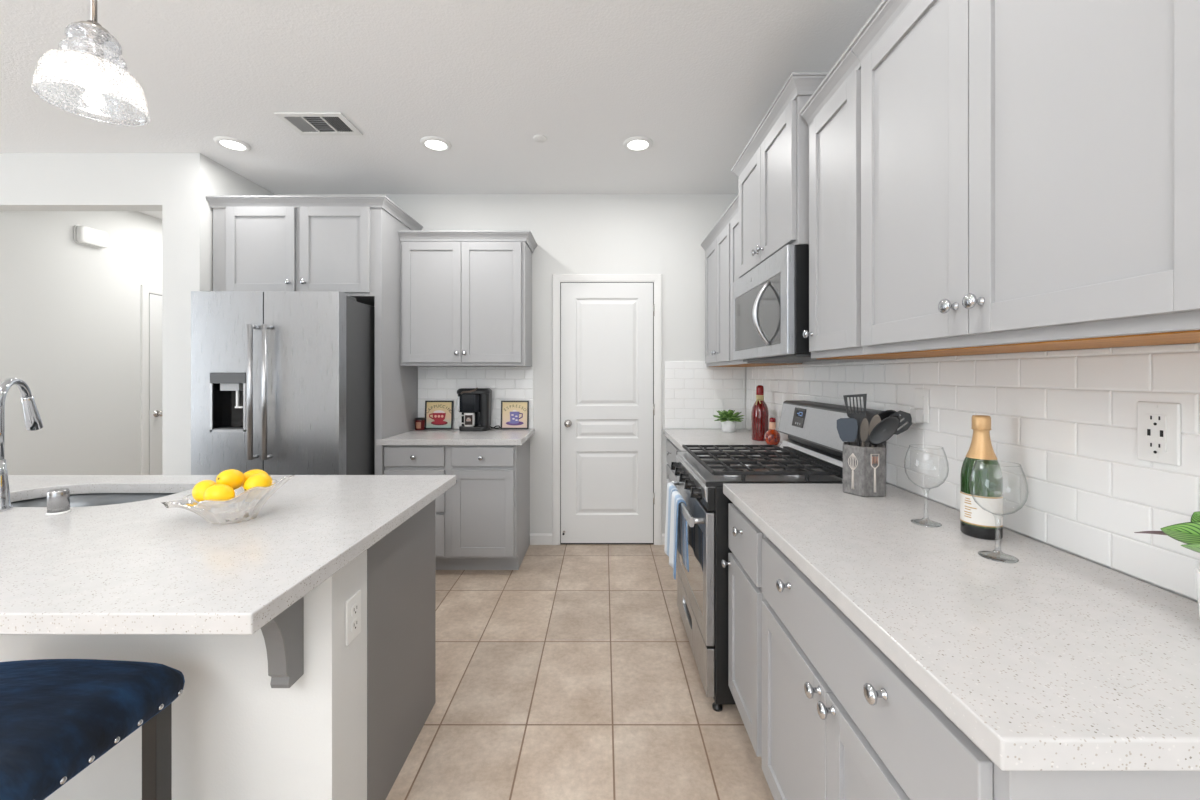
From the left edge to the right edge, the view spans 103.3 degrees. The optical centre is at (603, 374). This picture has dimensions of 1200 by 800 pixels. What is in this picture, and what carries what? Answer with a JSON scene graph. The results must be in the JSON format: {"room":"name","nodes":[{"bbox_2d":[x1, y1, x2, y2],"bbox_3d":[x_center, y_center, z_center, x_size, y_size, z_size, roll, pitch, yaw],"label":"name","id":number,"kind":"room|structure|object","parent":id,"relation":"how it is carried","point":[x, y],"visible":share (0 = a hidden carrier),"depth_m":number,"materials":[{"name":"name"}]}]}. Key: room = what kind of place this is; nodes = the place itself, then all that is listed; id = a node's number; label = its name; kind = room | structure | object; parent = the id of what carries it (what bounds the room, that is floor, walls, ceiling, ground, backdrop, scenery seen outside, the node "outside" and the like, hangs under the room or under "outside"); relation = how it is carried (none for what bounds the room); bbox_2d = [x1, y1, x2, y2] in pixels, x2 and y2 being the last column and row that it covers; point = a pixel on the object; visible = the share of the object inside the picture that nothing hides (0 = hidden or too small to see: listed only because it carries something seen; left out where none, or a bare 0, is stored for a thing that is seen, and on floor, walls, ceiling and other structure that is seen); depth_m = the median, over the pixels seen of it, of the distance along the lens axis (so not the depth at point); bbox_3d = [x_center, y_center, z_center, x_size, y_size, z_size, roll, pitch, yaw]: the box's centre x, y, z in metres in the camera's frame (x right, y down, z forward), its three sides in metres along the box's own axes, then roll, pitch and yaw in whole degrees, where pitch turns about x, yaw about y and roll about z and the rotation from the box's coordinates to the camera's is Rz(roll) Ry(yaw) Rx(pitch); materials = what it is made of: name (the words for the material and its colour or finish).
{"room":"kitchen","nodes":[
{"label":"kitchen","id":0,"kind":"room"},
{"bbox_2d":[0,211,161,474],"bbox_3d":[-4.130,-0.043,4.685,0.120,2.765,3.030,0,0,0],"label":"wall","id":1,"kind":"structure","parent":0,"point":[70,311],"depth_m":3.67,"materials":[{"name":"white paint"}]},
{"bbox_2d":[74,225,107,248],"bbox_3d":[-4.043,-1.086,3.755,0.051,0.148,0.220,0,0,0],"label":"door chime","id":2,"kind":"object","parent":1,"relation":"attached to","point":[83,235],"visible":1,"depth_m":3.72,"materials":[{"name":"white plastic"}]},
{"bbox_2d":[141,285,161,474],"bbox_3d":[-4.033,0.275,4.620,0.074,2.130,0.894,0,0,0],"label":"door","id":3,"kind":"structure","parent":1,"relation":"in","point":[151,297],"depth_m":4.26,"materials":[{"name":"white paint"}]},
{"bbox_2d":[0,153,161,210],"bbox_3d":[-4.520,-0.043,3.112,3.360,2.765,0.115,0,0,0],"label":"wall","id":4,"kind":"structure","parent":0,"point":[28,181],"depth_m":3.06,"materials":[{"name":"white paint"}]},
{"bbox_2d":[0,550,366,799],"bbox_3d":[-1.945,0.903,1.294,2.510,0.874,0.178,0,0,0],"label":"wall","id":5,"kind":"structure","parent":0,"point":[236,736],"depth_m":1.21,"materials":[{"name":"white paint"}]},
{"bbox_2d":[261,596,303,687],"bbox_3d":[-0.783,0.614,1.110,0.045,0.292,0.190,0,0,0],"label":"corbel","id":6,"kind":"object","parent":5,"relation":"attached to","point":[283,635],"visible":0.55,"depth_m":1.15,"materials":[{"name":"grey paint"}]},
{"bbox_2d":[345,590,360,645],"bbox_3d":[-0.685,0.665,1.302,0.009,0.120,0.074,0,0,0],"label":"outlet","id":7,"kind":"object","parent":5,"relation":"attached to","point":[353,604],"visible":1,"depth_m":1.29,"materials":[{"name":"white plastic"}]},
{"bbox_2d":[351,602,358,631],"bbox_3d":[-0.683,0.665,1.302,0.004,0.070,0.034,0,0,0],"label":"receptacle","id":8,"kind":"object","parent":7,"relation":"attached to","point":[354,605],"depth_m":1.30,"materials":[{"name":"white plastic"}]},
{"bbox_2d":[162,153,274,474],"bbox_3d":[-2.720,-0.043,3.462,0.240,2.765,0.815,0,0,0],"label":"wall","id":9,"kind":"structure","parent":0,"point":[187,178],"depth_m":3.06,"materials":[{"name":"white paint"}]},
{"bbox_2d":[0,0,881,219],"bbox_3d":[-2.450,-1.475,1.100,7.500,0.100,10.200,0,0,0],"label":"ceiling","id":10,"kind":"structure","parent":0,"point":[697,79],"depth_m":2.33,"materials":[{"name":"white paint"}]},
{"bbox_2d":[31,0,148,126],"bbox_3d":[-1.395,-1.080,1.300,0.222,0.689,0.222,0,0,0],"label":"pendant light","id":11,"kind":"object","parent":10,"relation":"hanging from","point":[92,77],"visible":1,"depth_m":1.29,"materials":[{"name":"clear glass"}]},
{"bbox_2d":[77,20,110,74],"bbox_3d":[-1.395,-0.896,1.300,0.064,0.128,0.064,0,0,0],"label":"socket","id":12,"kind":"object","parent":11,"relation":"attached to","point":[95,34],"depth_m":1.29,"materials":[{"name":"metal"}]},
{"bbox_2d":[214,136,250,151],"bbox_3d":[-2.290,-1.418,2.930,0.184,0.014,0.184,0,0,0],"label":"recessed light","id":13,"kind":"object","parent":10,"relation":"in","point":[230,143],"visible":1,"depth_m":2.92,"materials":[{"name":"white plastic"}]},
{"bbox_2d":[274,112,362,134],"bbox_3d":[-1.610,-1.420,2.695,0.366,0.009,0.236,0,0,0],"label":"ceiling vent","id":14,"kind":"object","parent":10,"relation":"in","point":[304,123],"visible":1,"depth_m":2.68,"materials":[{"name":"white plastic"}]},
{"bbox_2d":[420,136,451,151],"bbox_3d":[-1.036,-1.418,2.930,0.184,0.014,0.184,0,0,0],"label":"recessed light","id":15,"kind":"object","parent":10,"relation":"in","point":[433,143],"visible":1,"depth_m":2.91,"materials":[{"name":"white plastic"}]},
{"bbox_2d":[533,135,546,141],"bbox_3d":[-0.385,-1.419,2.860,0.080,0.010,0.080,0,0,0],"label":"smoke detector","id":16,"kind":"object","parent":10,"relation":"attached to","point":[538,138],"visible":1,"depth_m":2.85,"materials":[{"name":"white plastic"}]},
{"bbox_2d":[623,136,652,151],"bbox_3d":[0.210,-1.418,2.930,0.184,0.014,0.184,0,0,0],"label":"recessed light","id":17,"kind":"object","parent":10,"relation":"in","point":[636,143],"visible":1,"depth_m":2.91,"materials":[{"name":"white plastic"}]},
{"bbox_2d":[275,194,737,532],"bbox_3d":[-0.737,-0.043,3.810,3.727,2.765,0.120,0,0,0],"label":"wall","id":18,"kind":"structure","parent":0,"point":[664,234],"depth_m":3.75,"materials":[{"name":"white paint"}]},
{"bbox_2d":[398,230,537,366],"bbox_3d":[-0.996,-0.543,3.558,0.944,0.962,0.382,0,0,0],"label":"upper cabinet","id":19,"kind":"object","parent":18,"relation":"attached to","point":[466,295],"visible":1,"depth_m":3.41,"materials":[{"name":"grey paint"}]},
{"bbox_2d":[418,367,533,428],"bbox_3d":[-1.012,0.183,3.745,0.912,0.488,0.010,0,0,0],"label":"backsplash","id":20,"kind":"structure","parent":18,"relation":"attached to","point":[434,383],"depth_m":3.74,"materials":[{"name":"white tile"}]},
{"bbox_2d":[530,533,551,544],"bbox_3d":[-0.492,1.298,3.743,0.181,0.085,0.014,0,0,0],"label":"baseboard","id":21,"kind":"structure","parent":18,"relation":"attached to","point":[535,538],"depth_m":3.74,"materials":[{"name":"white paint"}]},
{"bbox_2d":[552,274,661,544],"bbox_3d":[0.024,0.275,3.713,0.862,2.130,0.074,0,0,0],"label":"door","id":22,"kind":"structure","parent":18,"relation":"in","point":[607,328],"depth_m":3.74,"materials":[{"name":"white paint"}]},
{"bbox_2d":[662,533,664,544],"bbox_3d":[0.475,1.298,3.743,0.049,0.085,0.014,0,0,0],"label":"baseboard","id":23,"kind":"structure","parent":18,"relation":"attached to","point":[663,534],"depth_m":3.74,"materials":[{"name":"white paint"}]},
{"bbox_2d":[665,361,745,428],"bbox_3d":[0.796,0.160,3.745,0.637,0.534,0.010,0,0,0],"label":"backsplash","id":24,"kind":"structure","parent":18,"relation":"attached to","point":[695,392],"depth_m":3.74,"materials":[{"name":"white tile"}]},
{"bbox_2d":[386,544,773,799],"bbox_3d":[-2.450,1.365,1.100,7.500,0.050,10.200,0,0,0],"label":"floor","id":25,"kind":"structure","parent":0,"point":[572,673],"depth_m":1.99,"materials":[{"name":"tile"}]},
{"bbox_2d":[0,659,184,799],"bbox_3d":[-1.229,0.993,0.892,0.505,0.694,0.487,0,0,0],"label":"bar stool","id":26,"kind":"object","parent":25,"relation":"on","point":[58,717],"visible":1,"depth_m":0.97,"materials":[{"name":"blue fabric"}]},
{"bbox_2d":[191,291,374,474],"bbox_3d":[-1.985,0.426,3.186,0.866,1.828,0.948,0,0,0],"label":"refrigerator","id":27,"kind":"object","parent":25,"relation":"on","point":[283,382],"visible":0.66,"depth_m":2.78,"materials":[{"name":"grey metal"}]},
{"bbox_2d":[206,196,422,474],"bbox_3d":[-2.013,0.086,3.418,1.171,2.507,0.662,0,0,0],"label":"tall cabinet","id":28,"kind":"object","parent":25,"relation":"on","point":[350,245],"visible":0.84,"depth_m":3.13,"materials":[{"name":"grey paint"}]},
{"bbox_2d":[367,500,434,799],"bbox_3d":[-1.944,0.904,1.669,2.512,0.872,0.572,0,0,0],"label":"base cabinet","id":29,"kind":"object","parent":25,"relation":"on","point":[401,565],"visible":0.09,"depth_m":1.58,"materials":[{"name":"grey paint"}]},
{"bbox_2d":[0,475,455,634],"bbox_3d":[-1.965,0.448,1.438,2.670,0.039,1.177,0,0,0],"label":"countertop","id":30,"kind":"structure","parent":29,"relation":"on","point":[145,567],"depth_m":1.17,"materials":[{"name":"stone"}]},
{"bbox_2d":[0,377,42,511],"bbox_3d":[-1.954,0.219,1.580,0.154,0.418,0.235,0,0,0],"label":"faucet","id":31,"kind":"object","parent":30,"relation":"on","point":[32,419],"visible":1,"depth_m":1.51,"materials":[{"name":"silver metal"}]},
{"bbox_2d":[46,488,70,514],"bbox_3d":[-1.686,0.391,1.468,0.052,0.074,0.052,0,0,0],"label":"air gap","id":32,"kind":"object","parent":30,"relation":"on","point":[58,500],"visible":1,"depth_m":1.45,"materials":[{"name":"silver metal"}]},
{"bbox_2d":[11,493,174,506],"bbox_3d":[-1.853,0.567,1.702,0.639,0.198,0.357,0,0,0],"label":"sink","id":33,"kind":"object","parent":30,"relation":"in","point":[93,499],"visible":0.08,"depth_m":1.87,"materials":[{"name":"grey metal"}]},
{"bbox_2d":[161,475,294,523],"bbox_3d":[-1.107,0.364,1.405,0.363,0.128,0.236,0,0,0],"label":"fruit bowl","id":34,"kind":"object","parent":30,"relation":"on","point":[246,505],"visible":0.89,"depth_m":1.35,"materials":[{"name":"clear glass"}]},
{"bbox_2d":[192,480,215,501],"bbox_3d":[-1.167,0.342,1.392,0.070,0.063,0.063,0,0,27],"label":"lemon","id":35,"kind":"object","parent":34,"relation":"in","point":[199,488],"visible":0.56,"depth_m":1.37,"materials":[{"name":"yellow food"}]},
{"bbox_2d":[203,484,234,499],"bbox_3d":[-1.092,0.342,1.348,0.070,0.061,0.065,0,0,29],"label":"lemon","id":36,"kind":"object","parent":34,"relation":"in","point":[218,491],"visible":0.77,"depth_m":1.33,"materials":[{"name":"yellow food"}]},
{"bbox_2d":[216,469,244,489],"bbox_3d":[-1.106,0.312,1.409,0.061,0.062,0.074,0,0,11],"label":"lemon","id":37,"kind":"object","parent":34,"relation":"in","point":[235,479],"visible":0.91,"depth_m":1.39,"materials":[{"name":"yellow food"}]},
{"bbox_2d":[241,469,267,487],"bbox_3d":[-1.088,0.326,1.476,0.066,0.061,0.069,0,0,23],"label":"lemon","id":38,"kind":"object","parent":34,"relation":"in","point":[250,473],"visible":0.3,"depth_m":1.46,"materials":[{"name":"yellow food"}]},
{"bbox_2d":[244,473,271,490],"bbox_3d":[-1.034,0.328,1.420,0.066,0.062,0.069,0,0,-15],"label":"lemon","id":39,"kind":"object","parent":34,"relation":"in","point":[262,480],"visible":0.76,"depth_m":1.40,"materials":[{"name":"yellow food"}]},
{"bbox_2d":[384,438,529,569],"bbox_3d":[-1.026,0.904,3.438,0.882,0.872,0.622,0,0,0],"label":"base cabinet","id":40,"kind":"object","parent":25,"relation":"on","point":[482,522],"visible":0.66,"depth_m":3.17,"materials":[{"name":"grey paint"}]},
{"bbox_2d":[376,429,534,444],"bbox_3d":[-1.026,0.448,3.437,0.959,0.039,0.604,0,0,0],"label":"countertop","id":41,"kind":"structure","parent":40,"relation":"on","point":[427,436],"depth_m":3.23,"materials":[{"name":"stone"}]},
{"bbox_2d":[415,417,424,429],"bbox_3d":[-1.425,0.381,3.680,0.076,0.093,0.076,0,0,0],"label":"candle jar","id":42,"kind":"object","parent":41,"relation":"on","point":[420,421],"visible":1,"depth_m":3.65,"materials":[{"name":"red glass"}]},
{"bbox_2d":[425,401,453,428],"bbox_3d":[-1.292,0.316,3.719,0.218,0.222,0.033,0,0,0],"label":"framed picture","id":43,"kind":"object","parent":41,"relation":"on","point":[438,414],"visible":1,"depth_m":3.72,"materials":[{"name":"black"}]},
{"bbox_2d":[429,410,447,424],"bbox_3d":[-1.295,0.339,3.717,0.146,0.117,0.009,0,-5,0],"label":"artwork","id":44,"kind":"object","parent":43,"relation":"attached to","point":[436,417],"depth_m":3.72,"materials":[{"name":"red paper"}]},
{"bbox_2d":[457,388,500,430],"bbox_3d":[-0.962,0.263,3.637,0.311,0.330,0.196,0,0,0],"label":"coffee maker","id":45,"kind":"object","parent":41,"relation":"on","point":[477,400],"visible":0.98,"depth_m":3.58,"materials":[{"name":"black plastic"}]},
{"bbox_2d":[458,412,474,426],"bbox_3d":[-1.043,0.342,3.608,0.122,0.103,0.082,0,0,0],"label":"mug","id":46,"kind":"object","parent":45,"relation":"on","point":[469,417],"visible":1,"depth_m":3.58,"materials":[{"name":"white ceramic"}]},
{"bbox_2d":[465,415,471,424],"bbox_3d":[-1.019,0.342,3.573,0.056,0.073,0.011,0,0,-5],"label":"print","id":47,"kind":"object","parent":46,"relation":"attached to","point":[468,418],"depth_m":3.57},
{"bbox_2d":[500,401,528,428],"bbox_3d":[-0.698,0.316,3.719,0.218,0.222,0.033,0,0,0],"label":"framed picture","id":48,"kind":"object","parent":41,"relation":"on","point":[514,414],"visible":1,"depth_m":3.72,"materials":[{"name":"black"}]},
{"bbox_2d":[506,410,523,424],"bbox_3d":[-0.698,0.338,3.717,0.140,0.121,0.009,0,-5,0],"label":"artwork","id":49,"kind":"object","parent":48,"relation":"attached to","point":[513,417],"depth_m":3.72,"materials":[{"name":"purple paper"}]},
{"bbox_2d":[666,439,679,498],"bbox_3d":[0.783,0.904,3.194,0.663,0.872,1.091,0,0,0],"label":"base cabinet","id":50,"kind":"object","parent":25,"relation":"on","point":[671,449],"visible":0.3,"depth_m":3.46,"materials":[{"name":"grey paint"}]},
{"bbox_2d":[663,429,781,450],"bbox_3d":[0.792,0.448,3.193,0.650,0.039,1.090,0,0,0],"label":"countertop","id":51,"kind":"structure","parent":50,"relation":"on","point":[678,437],"depth_m":3.23,"materials":[{"name":"stone"}]},
{"bbox_2d":[713,410,743,431],"bbox_3d":[0.933,0.346,3.558,0.239,0.164,0.236,0,0,0],"label":"succulent","id":52,"kind":"object","parent":51,"relation":"on","point":[728,420],"visible":1,"depth_m":3.52,"materials":[{"name":"green plant"}]},
{"bbox_2d":[721,420,735,431],"bbox_3d":[0.934,0.384,3.560,0.112,0.088,0.112,0,0,0],"label":"pot","id":53,"kind":"object","parent":51,"relation":"on","point":[726,425],"depth_m":3.51,"materials":[{"name":"white ceramic"}]},
{"bbox_2d":[751,385,768,440],"bbox_3d":[1.018,0.249,3.099,0.109,0.358,0.110,0,0,0],"label":"oil bottle","id":54,"kind":"object","parent":51,"relation":"on","point":[759,413],"visible":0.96,"depth_m":3.06,"materials":[{"name":"red glass"}]},
{"bbox_2d":[764,418,780,444],"bbox_3d":[1.023,0.345,2.888,0.099,0.166,0.099,0,0,0],"label":"oil bottle","id":55,"kind":"object","parent":51,"relation":"on","point":[772,436],"visible":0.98,"depth_m":2.86,"materials":[{"name":"orange glass"}]},
{"bbox_2d":[721,503,765,757],"bbox_3d":[0.783,0.904,1.675,0.663,0.872,0.378,0,0,0],"label":"base cabinet","id":56,"kind":"object","parent":25,"relation":"on","point":[745,597],"visible":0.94,"depth_m":1.64,"materials":[{"name":"grey paint"}]},
{"bbox_2d":[666,400,885,711],"bbox_3d":[0.728,0.742,2.259,0.772,1.196,0.772,0,0,0],"label":"gas range","id":57,"kind":"object","parent":25,"relation":"on","point":[812,452],"visible":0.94,"depth_m":2.02,"materials":[{"name":"silver metal"}]},
{"bbox_2d":[664,482,688,579],"bbox_3d":[0.345,0.743,2.304,0.062,0.354,0.408,0,0,0],"label":"dish towel","id":58,"kind":"object","parent":57,"relation":"hanging from","point":[676,530],"visible":0.97,"depth_m":2.27,"materials":[{"name":"white fabric"}]},
{"bbox_2d":[676,451,842,486],"bbox_3d":[0.684,0.435,2.259,0.562,0.020,0.772,0,0,0],"label":"cooktop","id":59,"kind":"object","parent":57,"relation":"in","point":[700,474],"depth_m":1.98,"materials":[{"name":"metal"}]},
{"bbox_2d":[762,536,1199,799],"bbox_3d":[0.783,0.904,1.037,0.663,0.872,0.893,0,0,0],"label":"base cabinet","id":60,"kind":"object","parent":25,"relation":"on","point":[841,720],"visible":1,"depth_m":0.92,"materials":[{"name":"grey paint"}]},
{"bbox_2d":[723,484,1199,770],"bbox_3d":[0.792,0.448,1.213,0.650,0.039,1.312,0,0,0],"label":"countertop","id":61,"kind":"structure","parent":60,"relation":"on","point":[1051,659],"depth_m":0.81,"materials":[{"name":"stone"}]},
{"bbox_2d":[843,442,885,496],"bbox_3d":[0.941,0.341,1.720,0.154,0.174,0.141,0,0,0],"label":"utensil crock","id":62,"kind":"object","parent":61,"relation":"on","point":[864,468],"visible":0.98,"depth_m":1.66,"materials":[{"name":"grey"}]},
{"bbox_2d":[837,418,857,444],"bbox_3d":[0.887,0.284,1.732,0.069,0.253,0.018,0,0,29],"label":"spatula","id":63,"kind":"object","parent":62,"relation":"in","point":[847,428],"visible":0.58,"depth_m":1.72,"materials":[{"name":"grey plastic"}]},
{"bbox_2d":[843,394,866,445],"bbox_3d":[0.933,0.240,1.765,0.078,0.340,0.012,0,0,25],"label":"slotted turner","id":64,"kind":"object","parent":62,"relation":"in","point":[858,416],"visible":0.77,"depth_m":1.76,"materials":[{"name":"black plastic"}]},
{"bbox_2d":[860,418,868,446],"bbox_3d":[0.940,0.284,1.732,0.045,0.252,0.016,0,0,0],"label":"wooden spatula","id":65,"kind":"object","parent":62,"relation":"in","point":[864,428],"visible":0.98,"depth_m":1.73,"materials":[{"name":"brown wood"}]},
{"bbox_2d":[869,415,880,446],"bbox_3d":[0.964,0.278,1.714,0.065,0.266,0.014,0,0,13],"label":"wooden spoon","id":66,"kind":"object","parent":62,"relation":"in","point":[876,419],"visible":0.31,"depth_m":1.71,"materials":[{"name":"brown wood"}]},
{"bbox_2d":[869,416,899,446],"bbox_3d":[0.973,0.277,1.674,0.120,0.267,0.016,0,0,22],"label":"serving spoon","id":67,"kind":"object","parent":62,"relation":"in","point":[885,429],"visible":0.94,"depth_m":1.67,"materials":[{"name":"black plastic"}]},
{"bbox_2d":[878,410,899,420],"bbox_3d":[1.004,0.270,1.739,0.134,0.283,0.036,0,0,15],"label":"ladle","id":68,"kind":"object","parent":62,"relation":"in","point":[887,413],"visible":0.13,"depth_m":1.73,"materials":[{"name":"black plastic"}]},
{"bbox_2d":[874,411,911,446],"bbox_3d":[1.020,0.270,1.707,0.153,0.283,0.017,0,0,23],"label":"slotted spoon","id":69,"kind":"object","parent":62,"relation":"in","point":[907,416],"visible":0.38,"depth_m":1.68,"materials":[{"name":"black plastic"}]},
{"bbox_2d":[904,444,948,526],"bbox_3d":[0.926,0.317,1.366,0.107,0.221,0.107,0,0,0],"label":"wine glass","id":70,"kind":"object","parent":61,"relation":"on","point":[917,523],"visible":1,"depth_m":1.35,"materials":[{"name":"clear glass"}]},
{"bbox_2d":[960,415,1002,539],"bbox_3d":[1.007,0.268,1.268,0.090,0.319,0.090,0,0,0],"label":"champagne bottle","id":71,"kind":"object","parent":61,"relation":"on","point":[978,507],"visible":1,"depth_m":1.24,"materials":[{"name":"green glass"}]},
{"bbox_2d":[969,460,1027,562],"bbox_3d":[0.923,0.317,1.113,0.107,0.221,0.107,0,0,0],"label":"wine glass","id":72,"kind":"object","parent":61,"relation":"on","point":[984,556],"visible":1,"depth_m":1.10,"materials":[{"name":"clear glass"}]},
{"bbox_2d":[1134,511,1199,617],"bbox_3d":[0.951,0.274,0.710,0.238,0.308,0.180,0,0,0],"label":"potted plant","id":73,"kind":"object","parent":61,"relation":"on","point":[1188,533],"visible":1,"depth_m":0.72,"materials":[{"name":"green plant"}]},
{"bbox_2d":[747,359,1197,601],"bbox_3d":[1.187,-0.043,-0.065,0.120,2.765,7.870,0,0,0],"label":"wall","id":74,"kind":"structure","parent":0,"point":[841,360],"depth_m":1.31,"materials":[{"name":"white paint"}]},
{"bbox_2d":[701,211,773,366],"bbox_3d":[0.934,-0.541,3.352,0.364,0.965,0.772,0,0,0],"label":"upper cabinet","id":75,"kind":"object","parent":74,"relation":"attached to","point":[716,245],"visible":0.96,"depth_m":3.26,"materials":[{"name":"grey paint"}]},
{"bbox_2d":[726,195,802,364],"bbox_3d":[0.934,-0.541,2.814,0.364,0.965,0.299,0,0,0],"label":"upper cabinet","id":76,"kind":"object","parent":74,"relation":"attached to","point":[732,211],"visible":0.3,"depth_m":2.89,"materials":[{"name":"grey paint"}]},
{"bbox_2d":[731,72,828,277],"bbox_3d":[0.920,-0.840,2.267,0.412,0.650,0.876,0,0,0],"label":"upper cabinet","id":77,"kind":"object","parent":74,"relation":"attached to","point":[772,170],"visible":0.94,"depth_m":2.07,"materials":[{"name":"grey paint"}]},
{"bbox_2d":[733,245,840,361],"bbox_3d":[0.883,-0.292,2.263,0.464,0.444,0.785,0,0,0],"label":"microwave","id":78,"kind":"object","parent":77,"relation":"attached to","point":[771,301],"visible":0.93,"depth_m":2.03,"materials":[{"name":"silver metal"}]},
{"bbox_2d":[800,46,961,358],"bbox_3d":[0.934,-0.541,1.663,0.364,0.965,0.374,0,0,0],"label":"upper cabinet","id":79,"kind":"object","parent":74,"relation":"attached to","point":[832,114],"visible":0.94,"depth_m":1.62,"materials":[{"name":"grey paint"}]},
{"bbox_2d":[910,388,928,422],"bbox_3d":[1.100,0.110,1.665,0.034,0.121,0.074,0,0,0],"label":"outlet","id":80,"kind":"object","parent":74,"relation":"attached to","point":[920,413],"visible":1,"depth_m":1.65,"materials":[{"name":"white plastic"}]},
{"bbox_2d":[910,395,923,422],"bbox_3d":[1.097,0.122,1.665,0.029,0.096,0.033,0,0,0],"label":"receptacle","id":81,"kind":"object","parent":80,"relation":"attached to","point":[917,414],"depth_m":1.66,"materials":[{"name":"white plastic"}]},
{"bbox_2d":[746,343,1199,600],"bbox_3d":[1.122,0.183,2.149,0.010,0.488,3.178,0,0,0],"label":"backsplash","id":82,"kind":"structure","parent":74,"relation":"attached to","point":[1068,417],"depth_m":1.17,"materials":[{"name":"white tile"}]},
{"bbox_2d":[849,0,1199,354],"bbox_3d":[0.934,-0.541,1.003,0.364,0.965,0.942,0,0,0],"label":"upper cabinet","id":83,"kind":"object","parent":74,"relation":"attached to","point":[1030,169],"visible":1,"depth_m":0.89,"materials":[{"name":"grey paint"}]},
{"bbox_2d":[1137,401,1180,465],"bbox_3d":[1.112,0.117,0.955,0.009,0.122,0.074,0,0,0],"label":"outlet","id":84,"kind":"object","parent":74,"relation":"attached to","point":[1158,423],"visible":1,"depth_m":0.95,"materials":[{"name":"white plastic"}]},
{"bbox_2d":[1145,414,1166,453],"bbox_3d":[1.110,0.120,0.955,0.004,0.078,0.035,0,0,0],"label":"receptacle","id":85,"kind":"object","parent":84,"relation":"attached to","point":[1155,424],"depth_m":0.95,"materials":[{"name":"white plastic"}]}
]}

